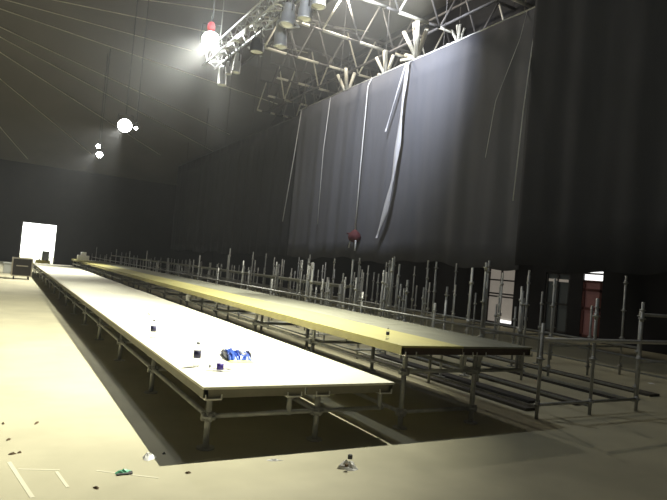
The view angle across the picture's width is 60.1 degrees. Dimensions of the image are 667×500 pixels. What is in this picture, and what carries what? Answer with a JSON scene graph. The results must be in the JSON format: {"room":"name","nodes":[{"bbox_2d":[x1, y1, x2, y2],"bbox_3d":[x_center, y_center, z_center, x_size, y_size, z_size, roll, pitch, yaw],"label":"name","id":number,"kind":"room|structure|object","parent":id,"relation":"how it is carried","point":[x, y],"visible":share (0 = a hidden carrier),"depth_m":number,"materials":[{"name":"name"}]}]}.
{"room":"circus tent interior","nodes":[
{"label":"circus tent interior","id":0,"kind":"room"},
{"bbox_2d":[0,159,212,274],"bbox_3d":[-22.117,-5.564,40.432,29.000,12.800,0.300,6,-2,-30],"label":"wall","id":1,"kind":"structure","parent":0,"point":[106,213],"depth_m":42.72,"materials":[{"name":"paint"}]},
{"bbox_2d":[18,220,58,263],"bbox_3d":[-20.972,-0.507,40.965,2.390,2.970,0.060,6,-2,-30],"label":"door frame","id":2,"kind":"structure","parent":1,"relation":"in","point":[22,221],"depth_m":41.02,"materials":[{"name":"grey"}]},
{"bbox_2d":[0,0,453,184],"bbox_3d":[-8.805,-8.720,17.925,29.400,6.120,52.500,6,-2,-30],"label":"ceiling","id":3,"kind":"structure","parent":0,"point":[40,140],"depth_m":33.25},
{"bbox_2d":[96,55,107,148],"bbox_3d":[-12.533,-8.079,31.341,0.278,5.209,0.424,6,-2,-30],"label":"work lamp","id":4,"kind":"object","parent":3,"relation":"hanging from","point":[97,145],"visible":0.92,"depth_m":31.20,"materials":[{"name":"grey"}]},
{"bbox_2d":[96,49,110,157],"bbox_3d":[-12.306,-7.874,31.010,0.392,5.920,0.447,6,-2,-30],"label":"work lamp","id":5,"kind":"object","parent":3,"relation":"hanging from","point":[99,154],"visible":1,"depth_m":30.85,"materials":[{"name":"grey"}]},
{"bbox_2d":[117,0,137,132],"bbox_3d":[-8.570,-8.137,24.483,0.663,6.387,0.536,6,-2,-30],"label":"work lamp","id":6,"kind":"object","parent":3,"relation":"hanging from","point":[124,125],"visible":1,"depth_m":24.30,"materials":[{"name":"grey"}]},
{"bbox_2d":[134,0,148,129],"bbox_3d":[-8.184,-8.190,24.723,0.194,6.198,0.405,6,-2,-30],"label":"work lamp","id":7,"kind":"object","parent":3,"relation":"hanging from","point":[135,127],"visible":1,"depth_m":24.57,"materials":[{"name":"grey"}]},
{"bbox_2d":[0,0,367,158],"bbox_3d":[-10.735,-8.811,21.741,27.488,5.596,42.015,6,-2,-30],"label":"trim","id":8,"kind":"structure","parent":3,"relation":"attached to","point":[6,0],"depth_m":30.82,"materials":[{"name":"paint"}]},
{"bbox_2d":[200,0,221,50],"bbox_3d":[-2.820,-8.071,14.505,0.522,6.192,0.512,6,-2,-30],"label":"work lamp","id":9,"kind":"object","parent":3,"relation":"hanging from","point":[209,37],"visible":0.87,"depth_m":14.26,"materials":[{"name":"grey"}]},
{"bbox_2d":[219,0,224,48],"bbox_3d":[-2.487,-8.002,14.069,0.023,6.300,0.023,6,-2,-30],"label":"wire","id":10,"kind":"object","parent":3,"relation":"hanging from","point":[224,0],"visible":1,"depth_m":13.98,"materials":[{"name":"grey metal"}]},
{"bbox_2d":[202,0,311,69],"bbox_3d":[-1.286,-4.672,11.463,0.802,0.839,7.314,6,-2,-27],"label":"lighting truss","id":11,"kind":"object","parent":10,"relation":"hanging from","point":[272,6],"visible":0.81,"depth_m":12.08,"materials":[{"name":"silver metal"}]},
{"bbox_2d":[216,52,228,86],"bbox_3d":[-2.618,-4.269,13.594,0.239,0.780,0.339,4,-2,29],"label":"stage light","id":12,"kind":"object","parent":11,"relation":"attached to","point":[222,69],"visible":0.99,"depth_m":13.52,"materials":[{"name":"silver metal"}]},
{"bbox_2d":[222,46,235,74],"bbox_3d":[-2.412,-4.342,13.249,0.360,0.621,0.203,6,-2,-30],"label":"stage light","id":13,"kind":"object","parent":11,"relation":"attached to","point":[228,63],"visible":0.99,"depth_m":13.21,"materials":[{"name":"silver metal"}]},
{"bbox_2d":[232,38,246,73],"bbox_3d":[-2.094,-4.264,12.681,0.347,0.759,0.223,5,-2,-3],"label":"stage light","id":14,"kind":"object","parent":11,"relation":"attached to","point":[236,67],"visible":0.99,"depth_m":12.61,"materials":[{"name":"silver metal"}]},
{"bbox_2d":[249,21,267,55],"bbox_3d":[-1.540,-4.320,11.732,0.310,0.615,0.318,5,-2,15],"label":"stage light","id":15,"kind":"object","parent":11,"relation":"attached to","point":[256,45],"visible":0.98,"depth_m":11.64,"materials":[{"name":"grey"}]},
{"bbox_2d":[273,2,286,49],"bbox_3d":[-0.977,-4.192,10.731,0.285,0.841,0.308,4,-2,18],"label":"stage light","id":16,"kind":"object","parent":11,"relation":"attached to","point":[280,35],"visible":0.81,"depth_m":10.65,"materials":[{"name":"silver metal"}]},
{"bbox_2d":[279,0,295,28],"bbox_3d":[-0.788,-4.414,10.422,0.332,0.747,0.293,5,-2,7],"label":"stage light","id":17,"kind":"object","parent":11,"relation":"attached to","point":[287,19],"visible":1,"depth_m":10.33,"materials":[{"name":"silver metal"}]},
{"bbox_2d":[297,0,311,22],"bbox_3d":[-0.471,-4.270,9.868,0.330,0.655,0.254,5,-2,5],"label":"stage light","id":18,"kind":"object","parent":11,"relation":"attached to","point":[304,11],"visible":0.98,"depth_m":9.77,"materials":[{"name":"silver metal"}]},
{"bbox_2d":[311,0,325,9],"bbox_3d":[-0.220,-4.283,9.435,0.330,0.615,0.254,5,-2,5],"label":"stage light","id":19,"kind":"object","parent":11,"relation":"attached to","point":[315,4],"visible":1,"depth_m":9.39,"materials":[{"name":"silver metal"}]},
{"bbox_2d":[170,30,299,256],"bbox_3d":[-6.415,-5.277,33.339,0.147,11.093,19.650,6,-2,-30],"label":"stage curtain","id":20,"kind":"object","parent":3,"relation":"hanging from","point":[233,196],"visible":1,"depth_m":30.10,"materials":[{"name":"fabric"}]},
{"bbox_2d":[241,0,332,66],"bbox_3d":[-1.185,-7.604,19.379,0.090,0.090,13.000,6,-2,-30],"label":"roof truss","id":21,"kind":"structure","parent":3,"relation":"attached to","point":[327,1],"depth_m":21.19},
{"bbox_2d":[257,55,323,117],"bbox_3d":[-2.263,-8.858,31.543,3.866,3.355,0.110,6,-2,-30],"label":"roof truss","id":22,"kind":"object","parent":3,"relation":"attached to","point":[266,82],"visible":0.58,"depth_m":31.17,"materials":[{"name":"metal"}]},
{"bbox_2d":[267,33,349,105],"bbox_3d":[-1.127,-8.847,28.966,4.465,3.355,0.110,6,-2,-30],"label":"roof truss","id":23,"kind":"object","parent":3,"relation":"attached to","point":[275,64],"visible":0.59,"depth_m":28.48,"materials":[{"name":"metal"}]},
{"bbox_2d":[276,36,379,93],"bbox_3d":[-0.077,-8.845,26.340,5.264,3.355,0.110,6,-2,-30],"label":"roof truss","id":24,"kind":"object","parent":3,"relation":"attached to","point":[290,44],"visible":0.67,"depth_m":25.93,"materials":[{"name":"metal"}]},
{"bbox_2d":[264,0,411,78],"bbox_3d":[0.566,-8.889,23.421,7.061,3.355,0.110,6,-2,-30],"label":"roof truss","id":25,"kind":"object","parent":3,"relation":"attached to","point":[347,33],"visible":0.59,"depth_m":23.04,"materials":[{"name":"metal"}]},
{"bbox_2d":[290,0,461,57],"bbox_3d":[1.727,-8.876,20.801,7.660,3.355,0.110,6,-2,-30],"label":"roof truss","id":26,"kind":"object","parent":3,"relation":"attached to","point":[359,41],"visible":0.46,"depth_m":20.48,"materials":[{"name":"metal"}]},
{"bbox_2d":[287,0,534,270],"bbox_3d":[1.646,-5.068,19.202,0.128,11.062,12.800,6,-2,-30],"label":"stage curtain","id":27,"kind":"object","parent":3,"relation":"hanging from","point":[451,203],"visible":0.98,"depth_m":16.84,"materials":[{"name":"fabric"}]},
{"bbox_2d":[282,110,301,220],"bbox_3d":[-1.812,-3.608,24.656,0.567,4.804,0.147,3,-3,40],"label":"rope","id":28,"kind":"object","parent":27,"relation":"hanging from","point":[301,110],"visible":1,"depth_m":24.57,"materials":[{"name":"grey"}]},
{"bbox_2d":[317,97,330,223],"bbox_3d":[-0.390,-3.467,22.231,0.073,5.001,0.293,5,-2,12],"label":"rope","id":29,"kind":"object","parent":27,"relation":"hanging from","point":[330,97],"visible":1,"depth_m":22.17,"materials":[{"name":"grey"}]},
{"bbox_2d":[336,68,355,91],"bbox_3d":[0.542,-6.367,22.255,0.819,1.440,1.574,6,-2,-30],"label":"pipes","id":30,"kind":"object","parent":27,"relation":"attached to","point":[346,86],"visible":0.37,"depth_m":22.30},
{"bbox_2d":[347,229,360,250],"bbox_3d":[0.643,-0.334,19.667,0.444,0.732,0.689,6,-2,-30],"label":"bundle","id":31,"kind":"object","parent":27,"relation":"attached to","point":[354,235],"visible":1,"depth_m":19.42,"materials":[{"name":"red fabric"}]},
{"bbox_2d":[355,78,371,228],"bbox_3d":[1.024,-3.330,19.761,0.062,5.308,0.251,3,-3,38],"label":"rope","id":32,"kind":"object","parent":27,"relation":"hanging from","point":[371,78],"visible":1,"depth_m":19.66,"materials":[{"name":"grey"}]},
{"bbox_2d":[375,50,394,74],"bbox_3d":[1.816,-6.323,19.955,0.694,1.319,1.418,7,-3,-38],"label":"pipes","id":33,"kind":"object","parent":27,"relation":"attached to","point":[384,51],"visible":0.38,"depth_m":20.05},
{"bbox_2d":[376,60,411,237],"bbox_3d":[1.830,-3.157,18.111,0.256,5.590,0.953,7,-3,-43],"label":"strip","id":34,"kind":"object","parent":27,"relation":"hanging from","point":[399,133],"visible":1,"depth_m":17.89,"materials":[{"name":"grey"}]},
{"bbox_2d":[385,64,406,131],"bbox_3d":[1.991,-4.865,18.268,0.816,2.130,0.141,3,-3,45],"label":"strip","id":35,"kind":"object","parent":27,"relation":"hanging from","point":[406,64],"visible":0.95,"depth_m":18.21,"materials":[{"name":"grey"}]},
{"bbox_2d":[400,20,428,61],"bbox_3d":[2.699,-6.615,18.520,0.868,1.564,1.746,6,-2,-30],"label":"pipes","id":36,"kind":"object","parent":27,"relation":"attached to","point":[416,50],"visible":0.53,"depth_m":18.59,"materials":[{"name":"metal"}]},
{"bbox_2d":[450,24,465,42],"bbox_3d":[3.649,-6.140,16.737,0.918,0.956,0.644,3,-3,45],"label":"fan","id":37,"kind":"object","parent":27,"relation":"attached to","point":[458,27],"visible":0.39,"depth_m":16.88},
{"bbox_2d":[485,12,526,156],"bbox_3d":[4.286,-4.090,14.333,0.133,3.522,0.914,6,-2,-30],"label":"rope","id":38,"kind":"object","parent":27,"relation":"hanging from","point":[526,12],"visible":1,"depth_m":14.34,"materials":[{"name":"grey"}]},
{"bbox_2d":[362,0,516,36],"bbox_3d":[2.863,-8.865,18.224,8.259,3.355,0.110,6,-2,-30],"label":"roof truss","id":39,"kind":"object","parent":3,"relation":"attached to","point":[372,2],"visible":0.6,"depth_m":18.51,"materials":[{"name":"metal"}]},
{"bbox_2d":[512,0,533,7],"bbox_3d":[4.257,-8.825,15.797,8.259,3.355,0.110,6,-2,-30],"label":"roof truss","id":40,"kind":"object","parent":3,"relation":"attached to","point":[521,2],"visible":0.1,"depth_m":16.46,"materials":[{"name":"metal"}]},
{"bbox_2d":[264,0,498,113],"bbox_3d":[0.761,-7.293,23.386,0.090,0.090,18.000,6,-2,-30],"label":"roof truss","id":41,"kind":"structure","parent":40,"relation":"attached to","point":[492,1],"depth_m":20.57,"materials":[{"name":"metal"}]},
{"bbox_2d":[293,0,471,90],"bbox_3d":[2.282,-8.736,24.236,0.090,0.090,18.000,6,-2,-30],"label":"roof truss","id":42,"kind":"structure","parent":40,"relation":"attached to","point":[464,2],"depth_m":23.76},
{"bbox_2d":[515,0,666,274],"bbox_3d":[6.695,-4.949,10.110,0.135,11.015,8.002,6,-2,-30],"label":"stage curtain","id":43,"kind":"object","parent":3,"relation":"hanging from","point":[593,192],"visible":1,"depth_m":11.91,"materials":[{"name":"fabric"}]},
{"bbox_2d":[512,40,532,200],"bbox_3d":[4.522,-3.584,13.527,0.258,4.901,0.054,4,-2,17],"label":"rope","id":44,"kind":"object","parent":43,"relation":"hanging from","point":[532,40],"visible":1,"depth_m":13.50,"materials":[{"name":"grey"}]},
{"bbox_2d":[0,255,666,499],"bbox_3d":[-15.198,1.250,30.966,33.200,0.200,81.200,6,-2,-30],"label":"floor","id":45,"kind":"structure","parent":0,"point":[93,411],"depth_m":5.10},
{"bbox_2d":[3,262,11,273],"bbox_3d":[-14.441,0.798,25.684,0.530,0.470,0.560,6,-2,-30],"label":"crate","id":46,"kind":"object","parent":45,"relation":"on","point":[7,265],"visible":0.59,"depth_m":25.43,"materials":[{"name":"grey plastic"}]},
{"bbox_2d":[7,462,34,497],"bbox_3d":[-1.891,1.377,3.475,0.025,0.002,0.640,7,-3,-40],"label":"tape","id":47,"kind":"object","parent":45,"relation":"on","point":[24,485],"visible":1,"depth_m":3.44,"materials":[{"name":"beige"}]},
{"bbox_2d":[11,257,32,279],"bbox_3d":[-12.113,0.715,22.395,0.700,0.819,0.760,6,-2,-30],"label":"flight case","id":48,"kind":"object","parent":45,"relation":"on","point":[20,266],"visible":1,"depth_m":22.11,"materials":[{"name":"black"}]},
{"bbox_2d":[18,469,59,470],"bbox_3d":[-1.858,1.386,3.638,0.244,0.002,0.015,5,-2,-11],"label":"tape","id":49,"kind":"object","parent":45,"relation":"on","point":[18,469],"visible":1,"depth_m":3.64,"materials":[{"name":"beige"}]},
{"bbox_2d":[35,259,49,263],"bbox_3d":[-18.499,0.824,36.675,0.895,0.460,0.388,6,-2,-30],"label":"barrier","id":50,"kind":"object","parent":45,"relation":"on","point":[39,260],"visible":0.64,"depth_m":36.58,"materials":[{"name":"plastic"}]},
{"bbox_2d":[41,251,49,260],"bbox_3d":[-20.338,0.553,40.671,0.450,0.950,0.430,6,-2,-30],"label":"box","id":51,"kind":"object","parent":45,"relation":"on","point":[45,254],"visible":0.54,"depth_m":40.49,"materials":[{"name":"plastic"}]},
{"bbox_2d":[55,471,68,486],"bbox_3d":[-1.659,1.399,3.522,0.020,0.002,0.283,7,-2,-38],"label":"tape","id":52,"kind":"object","parent":45,"relation":"on","point":[61,478],"visible":1,"depth_m":3.52,"materials":[{"name":"beige"}]},
{"bbox_2d":[115,468,132,475],"bbox_3d":[-1.347,1.421,3.708,0.108,0.024,0.082,6,-2,-30],"label":"snack packet","id":53,"kind":"object","parent":45,"relation":"on","point":[124,471],"visible":1,"depth_m":3.69,"materials":[{"name":"green"}]},
{"bbox_2d":[96,470,158,477],"bbox_3d":[-1.319,1.435,3.689,0.410,0.002,0.014,5,-2,4],"label":"tape","id":54,"kind":"object","parent":45,"relation":"on","point":[96,470],"visible":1,"depth_m":3.69,"materials":[{"name":"beige"}]},
{"bbox_2d":[142,452,155,460],"bbox_3d":[-1.281,1.432,4.020,0.097,0.035,0.123,6,-2,-30],"label":"crumpled tissue","id":55,"kind":"object","parent":45,"relation":"on","point":[148,456],"visible":1,"depth_m":4.00,"materials":[{"name":"paper"}]},
{"bbox_2d":[194,457,220,461],"bbox_3d":[-0.892,1.486,4.085,0.202,0.002,0.030,7,-3,-38],"label":"tape","id":56,"kind":"object","parent":45,"relation":"on","point":[217,457],"visible":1,"depth_m":4.08,"materials":[{"name":"plastic"}]},
{"bbox_2d":[32,263,393,450],"bbox_3d":[-7.066,1.133,16.561,1.733,0.477,27.470,6,-2,-30],"label":"stage platform","id":57,"kind":"object","parent":45,"relation":"on","point":[279,368],"visible":0.98,"depth_m":5.90,"materials":[{"name":"wood"}]},
{"bbox_2d":[193,342,200,357],"bbox_3d":[-1.188,0.909,5.030,0.064,0.210,0.064,6,-2,-30],"label":"water bottle","id":58,"kind":"object","parent":57,"relation":"on","point":[197,353],"visible":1,"depth_m":5.00,"materials":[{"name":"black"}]},
{"bbox_2d":[193,350,200,357],"bbox_3d":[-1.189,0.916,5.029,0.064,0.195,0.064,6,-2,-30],"label":"label","id":59,"kind":"object","parent":58,"relation":"on","point":[197,353],"depth_m":5.00,"materials":[{"name":"black"}]},
{"bbox_2d":[209,363,223,369],"bbox_3d":[-0.970,0.997,4.932,0.190,0.058,0.058,6,-2,-14],"label":"water bottle","id":60,"kind":"object","parent":57,"relation":"on","point":[220,366],"visible":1,"depth_m":4.91,"materials":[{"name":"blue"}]},
{"bbox_2d":[217,363,223,369],"bbox_3d":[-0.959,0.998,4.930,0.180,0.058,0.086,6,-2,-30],"label":"label","id":61,"kind":"object","parent":60,"relation":"on","point":[220,366],"depth_m":4.91,"materials":[{"name":"purple"}]},
{"bbox_2d":[220,348,253,362],"bbox_3d":[-0.946,1.019,5.655,0.258,0.076,0.575,6,-2,-20],"label":"snack bag","id":62,"kind":"object","parent":57,"relation":"on","point":[232,356],"visible":1,"depth_m":5.52,"materials":[{"name":"blue"}]},
{"bbox_2d":[223,248,230,307],"bbox_3d":[-3.200,0.842,17.422,0.148,1.794,0.148,5,-2,-7],"label":"post","id":63,"kind":"object","parent":45,"relation":"on","point":[227,277],"visible":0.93,"depth_m":17.42,"materials":[{"name":"metal"}]},
{"bbox_2d":[112,255,353,306],"bbox_3d":[-8.026,1.174,28.695,0.700,1.060,32.920,6,-2,-30],"label":"railing","id":64,"kind":"object","parent":45,"relation":"on","point":[271,277],"visible":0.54,"depth_m":20.14,"materials":[{"name":"metal"}]},
{"bbox_2d":[249,252,253,289],"bbox_3d":[-2.618,0.936,18.246,0.148,1.766,0.148,5,-2,-7],"label":"post","id":65,"kind":"object","parent":45,"relation":"on","point":[253,252],"visible":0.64,"depth_m":18.24,"materials":[{"name":"metal"}]},
{"bbox_2d":[293,260,302,327],"bbox_3d":[-0.799,1.031,13.608,0.148,1.580,0.148,5,-2,-7],"label":"post","id":66,"kind":"object","parent":45,"relation":"on","point":[301,269],"visible":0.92,"depth_m":13.60,"materials":[{"name":"metal"}]},
{"bbox_2d":[71,259,532,429],"bbox_3d":[-5.949,1.142,18.412,1.735,0.782,29.300,6,-2,-30],"label":"stage platform","id":67,"kind":"object","parent":45,"relation":"on","point":[406,339],"visible":0.77,"depth_m":7.10,"materials":[{"name":"wood"}]},
{"bbox_2d":[77,252,88,260],"bbox_3d":[-12.906,0.316,29.730,0.550,0.420,0.400,6,-2,-30],"label":"box","id":68,"kind":"object","parent":67,"relation":"on","point":[82,256],"visible":0.98,"depth_m":29.57,"materials":[{"name":"white plastic"}]},
{"bbox_2d":[300,265,308,326],"bbox_3d":[-0.667,1.105,13.844,0.148,1.471,0.148,5,-2,-7],"label":"post","id":69,"kind":"object","parent":45,"relation":"on","point":[308,265],"visible":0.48,"depth_m":13.84,"materials":[{"name":"metal"}]},
{"bbox_2d":[316,279,323,336],"bbox_3d":[-0.269,1.211,12.105,0.148,1.212,0.148,5,-2,-7],"label":"post","id":70,"kind":"object","parent":45,"relation":"on","point":[322,289],"visible":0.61,"depth_m":12.10,"materials":[{"name":"metal"}]},
{"bbox_2d":[323,280,329,339],"bbox_3d":[-0.141,1.197,11.303,0.148,1.207,0.148,5,-2,-7],"label":"post","id":71,"kind":"object","parent":45,"relation":"on","point":[327,291],"visible":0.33,"depth_m":11.30,"materials":[{"name":"metal"}]},
{"bbox_2d":[342,277,346,308],"bbox_3d":[0.211,1.225,12.446,0.148,1.291,0.148,5,-2,-7],"label":"post","id":72,"kind":"object","parent":45,"relation":"on","point":[344,286],"visible":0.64,"depth_m":12.44,"materials":[{"name":"metal"}]},
{"bbox_2d":[337,454,357,470],"bbox_3d":[0.100,1.540,4.174,0.160,0.074,0.141,6,-2,-30],"label":"crumpled tissue","id":73,"kind":"object","parent":45,"relation":"on","point":[346,465],"visible":1,"depth_m":4.15,"materials":[{"name":"paper"}]},
{"bbox_2d":[347,277,357,345],"bbox_3d":[0.395,1.187,11.170,0.148,1.313,0.148,5,-2,-7],"label":"post","id":74,"kind":"object","parent":45,"relation":"on","point":[355,288],"visible":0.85,"depth_m":11.16,"materials":[{"name":"metal"}]},
{"bbox_2d":[351,272,354,310],"bbox_3d":[0.483,1.271,14.792,0.148,1.410,0.148,5,-2,-7],"label":"post","id":75,"kind":"object","parent":45,"relation":"on","point":[353,281],"visible":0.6,"depth_m":14.78,"materials":[{"name":"metal"}]},
{"bbox_2d":[358,270,362,311],"bbox_3d":[0.690,1.255,15.048,0.148,1.494,0.148,5,-2,-7],"label":"post","id":76,"kind":"object","parent":45,"relation":"on","point":[361,278],"visible":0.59,"depth_m":15.04,"materials":[{"name":"metal"}]},
{"bbox_2d":[364,265,368,313],"bbox_3d":[0.867,1.218,15.386,0.148,1.623,0.148,5,-2,-7],"label":"post","id":77,"kind":"object","parent":45,"relation":"on","point":[367,274],"visible":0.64,"depth_m":15.38,"materials":[{"name":"metal"}]},
{"bbox_2d":[370,272,374,314],"bbox_3d":[1.009,1.309,15.125,0.148,1.449,0.148,5,-2,-7],"label":"post","id":78,"kind":"object","parent":45,"relation":"on","point":[373,280],"visible":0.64,"depth_m":15.12,"materials":[{"name":"metal"}]},
{"bbox_2d":[375,274,378,315],"bbox_3d":[1.072,1.300,14.395,0.148,1.427,0.148,5,-2,-7],"label":"post","id":79,"kind":"object","parent":45,"relation":"on","point":[376,301],"visible":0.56,"depth_m":14.38,"materials":[{"name":"metal"}]},
{"bbox_2d":[91,248,666,418],"bbox_3d":[-4.952,0.926,23.260,4.446,1.720,36.692,6,-2,-30],"label":"scaffold","id":80,"kind":"object","parent":45,"relation":"on","point":[542,339],"visible":0.56,"depth_m":7.96,"materials":[{"name":"metal"}]},
{"bbox_2d":[375,270,384,348],"bbox_3d":[0.888,1.125,10.854,0.148,1.499,0.148,5,-2,-7],"label":"post","id":81,"kind":"object","parent":45,"relation":"on","point":[382,281],"visible":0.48,"depth_m":10.85,"materials":[{"name":"metal"}]},
{"bbox_2d":[375,287,385,352],"bbox_3d":[0.889,1.270,10.467,0.148,1.186,0.148,5,-2,-7],"label":"post","id":82,"kind":"object","parent":45,"relation":"on","point":[383,299],"visible":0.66,"depth_m":10.46,"materials":[{"name":"metal"}]},
{"bbox_2d":[384,258,393,354],"bbox_3d":[0.982,0.997,10.169,0.148,1.724,0.148,5,-2,-7],"label":"post","id":83,"kind":"object","parent":45,"relation":"on","point":[392,266],"visible":0.67,"depth_m":10.17,"materials":[{"name":"metal"}]},
{"bbox_2d":[391,284,401,354],"bbox_3d":[1.170,1.250,10.436,0.148,1.272,0.148,5,-2,-7],"label":"post","id":84,"kind":"object","parent":45,"relation":"on","point":[400,290],"visible":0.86,"depth_m":10.43,"materials":[{"name":"metal"}]},
{"bbox_2d":[394,264,400,319],"bbox_3d":[1.231,1.096,11.309,0.148,1.649,0.148,5,-2,-7],"label":"post","id":85,"kind":"object","parent":45,"relation":"on","point":[398,275],"visible":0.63,"depth_m":11.30,"materials":[{"name":"metal"}]},
{"bbox_2d":[400,288,404,320],"bbox_3d":[1.343,1.342,11.342,0.148,1.182,0.148,5,-2,-7],"label":"post","id":86,"kind":"object","parent":45,"relation":"on","point":[402,299],"visible":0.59,"depth_m":11.34,"materials":[{"name":"metal"}]},
{"bbox_2d":[153,253,666,397],"bbox_3d":[-2.321,1.038,21.636,1.992,1.850,30.092,6,-2,-30],"label":"scaffold","id":87,"kind":"object","parent":45,"relation":"on","point":[551,333],"visible":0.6,"depth_m":11.22,"materials":[{"name":"metal"}]},
{"bbox_2d":[410,266,415,322],"bbox_3d":[2.005,1.257,14.674,0.148,1.697,0.148,5,-2,-7],"label":"post","id":88,"kind":"object","parent":45,"relation":"on","point":[414,274],"visible":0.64,"depth_m":14.67,"materials":[{"name":"metal"}]},
{"bbox_2d":[420,287,424,324],"bbox_3d":[1.835,1.389,12.014,0.148,1.222,0.148,5,-2,-7],"label":"post","id":89,"kind":"object","parent":45,"relation":"on","point":[422,297],"visible":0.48,"depth_m":12.01,"materials":[{"name":"metal"}]},
{"bbox_2d":[423,269,428,325],"bbox_3d":[2.122,1.249,13.338,0.148,1.641,0.148,5,-2,-7],"label":"post","id":90,"kind":"object","parent":45,"relation":"on","point":[427,278],"visible":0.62,"depth_m":13.33,"materials":[{"name":"metal"}]},
{"bbox_2d":[426,282,430,325],"bbox_3d":[2.343,1.464,14.346,0.148,1.321,0.148,5,-2,-7],"label":"post","id":91,"kind":"object","parent":45,"relation":"on","point":[427,307],"visible":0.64,"depth_m":14.34,"materials":[{"name":"metal"}]},
{"bbox_2d":[438,300,447,376],"bbox_3d":[1.607,1.296,8.444,0.148,1.121,0.148,5,-2,-7],"label":"post","id":92,"kind":"object","parent":45,"relation":"on","point":[445,306],"visible":0.47,"depth_m":8.44,"materials":[{"name":"metal"}]},
{"bbox_2d":[361,355,534,410],"bbox_3d":[1.399,1.815,8.215,0.220,0.035,3.600,6,-2,-30],"label":"plank","id":93,"kind":"object","parent":45,"relation":"on","point":[432,378],"visible":0.44,"depth_m":7.41,"materials":[{"name":"wood"}]},
{"bbox_2d":[451,285,455,330],"bbox_3d":[2.683,1.439,12.915,0.148,1.332,0.148,5,-2,-7],"label":"post","id":94,"kind":"object","parent":45,"relation":"on","point":[454,294],"visible":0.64,"depth_m":12.90,"materials":[{"name":"metal"}]},
{"bbox_2d":[375,354,539,402],"bbox_3d":[1.636,1.849,8.582,0.200,0.035,3.400,6,-2,-30],"label":"plank","id":95,"kind":"object","parent":45,"relation":"on","point":[490,388],"visible":0.69,"depth_m":8.02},
{"bbox_2d":[459,268,473,376],"bbox_3d":[2.047,1.085,8.745,0.148,1.639,0.148,5,-2,-7],"label":"post","id":96,"kind":"object","parent":45,"relation":"on","point":[468,321],"visible":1,"depth_m":8.74,"materials":[{"name":"metal"}]},
{"bbox_2d":[472,293,476,335],"bbox_3d":[2.953,1.502,12.139,0.148,1.202,0.148,5,-2,-7],"label":"post","id":97,"kind":"object","parent":45,"relation":"on","point":[474,303],"visible":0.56,"depth_m":12.13,"materials":[{"name":"metal"}]},
{"bbox_2d":[480,289,486,372],"bbox_3d":[2.300,1.265,8.896,0.148,1.335,0.148,5,-2,-7],"label":"post","id":98,"kind":"object","parent":45,"relation":"on","point":[483,333],"visible":0.24,"depth_m":8.88,"materials":[{"name":"metal"}]},
{"bbox_2d":[391,352,587,405],"bbox_3d":[2.125,1.906,8.979,0.250,0.035,4.000,6,-2,-30],"label":"plank","id":99,"kind":"object","parent":45,"relation":"on","point":[505,384],"visible":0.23,"depth_m":8.12,"materials":[{"name":"wood"}]},
{"bbox_2d":[493,304,497,339],"bbox_3d":[3.251,1.603,11.625,0.148,1.018,0.148,5,-2,-7],"label":"post","id":100,"kind":"object","parent":45,"relation":"on","point":[495,314],"visible":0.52,"depth_m":11.62,"materials":[{"name":"metal"}]},
{"bbox_2d":[495,273,503,356],"bbox_3d":[3.295,1.277,11.434,0.148,1.661,0.148,5,-2,-7],"label":"post","id":101,"kind":"object","parent":45,"relation":"on","point":[501,283],"visible":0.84,"depth_m":11.43,"materials":[{"name":"metal"}]},
{"bbox_2d":[507,307,516,366],"bbox_3d":[3.190,1.531,10.216,0.148,1.054,0.148,5,-2,-7],"label":"post","id":102,"kind":"object","parent":45,"relation":"on","point":[515,310],"visible":0.85,"depth_m":10.20,"materials":[{"name":"metal"}]},
{"bbox_2d":[515,286,522,367],"bbox_3d":[3.110,1.320,9.680,0.148,1.422,0.148,5,-2,-7],"label":"post","id":103,"kind":"object","parent":45,"relation":"on","point":[521,286],"visible":0.4,"depth_m":9.67,"materials":[{"name":"metal"}]},
{"bbox_2d":[516,291,523,367],"bbox_3d":[3.091,1.349,9.554,0.148,1.352,0.148,5,-2,-7],"label":"post","id":104,"kind":"object","parent":45,"relation":"on","point":[522,297],"visible":0.63,"depth_m":9.54,"materials":[{"name":"metal"}]},
{"bbox_2d":[444,355,626,398],"bbox_3d":[2.875,1.995,9.643,0.220,0.035,4.200,6,-2,-30],"label":"plank","id":105,"kind":"object","parent":45,"relation":"on","point":[451,356],"visible":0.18,"depth_m":8.69,"materials":[{"name":"wood"}]},
{"bbox_2d":[533,292,543,363],"bbox_3d":[3.892,1.462,10.872,0.148,1.359,0.148,5,-2,-7],"label":"post","id":106,"kind":"object","parent":45,"relation":"on","point":[542,293],"visible":0.83,"depth_m":10.86,"materials":[{"name":"metal"}]},
{"bbox_2d":[487,355,659,396],"bbox_3d":[3.664,2.080,10.097,0.250,0.035,4.000,6,-2,-30],"label":"plank","id":107,"kind":"object","parent":45,"relation":"on","point":[641,392],"visible":0.48,"depth_m":9.21,"materials":[{"name":"wood"}]},
{"bbox_2d":[211,0,666,354],"bbox_3d":[3.524,-3.828,25.030,0.250,12.800,52.000,6,-2,-30],"label":"wall","id":108,"kind":"structure","parent":0,"point":[651,289],"depth_m":22.25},
{"bbox_2d":[486,269,515,325],"bbox_3d":[5.813,1.508,19.944,0.100,2.070,1.250,6,-2,-30],"label":"door","id":109,"kind":"structure","parent":108,"relation":"in","point":[495,276],"depth_m":19.89,"materials":[{"name":"grey"}]},
{"bbox_2d":[543,272,570,333],"bbox_3d":[6.963,1.631,17.925,0.100,1.850,0.900,6,-2,-30],"label":"door","id":110,"kind":"structure","parent":108,"relation":"in","point":[563,279],"depth_m":17.88,"materials":[{"name":"grey"}]},
{"bbox_2d":[579,280,602,338],"bbox_3d":[7.562,1.732,16.858,0.110,1.680,0.650,6,-2,-30],"label":"door","id":111,"kind":"structure","parent":108,"relation":"in","point":[592,289],"depth_m":16.93,"materials":[{"name":"wood"}]},
{"bbox_2d":[584,272,602,280],"bbox_3d":[7.672,0.538,16.901,0.100,0.720,0.650,6,-2,-30],"label":"window","id":112,"kind":"structure","parent":108,"relation":"in","point":[596,276],"depth_m":16.88,"materials":[{"name":"white"}]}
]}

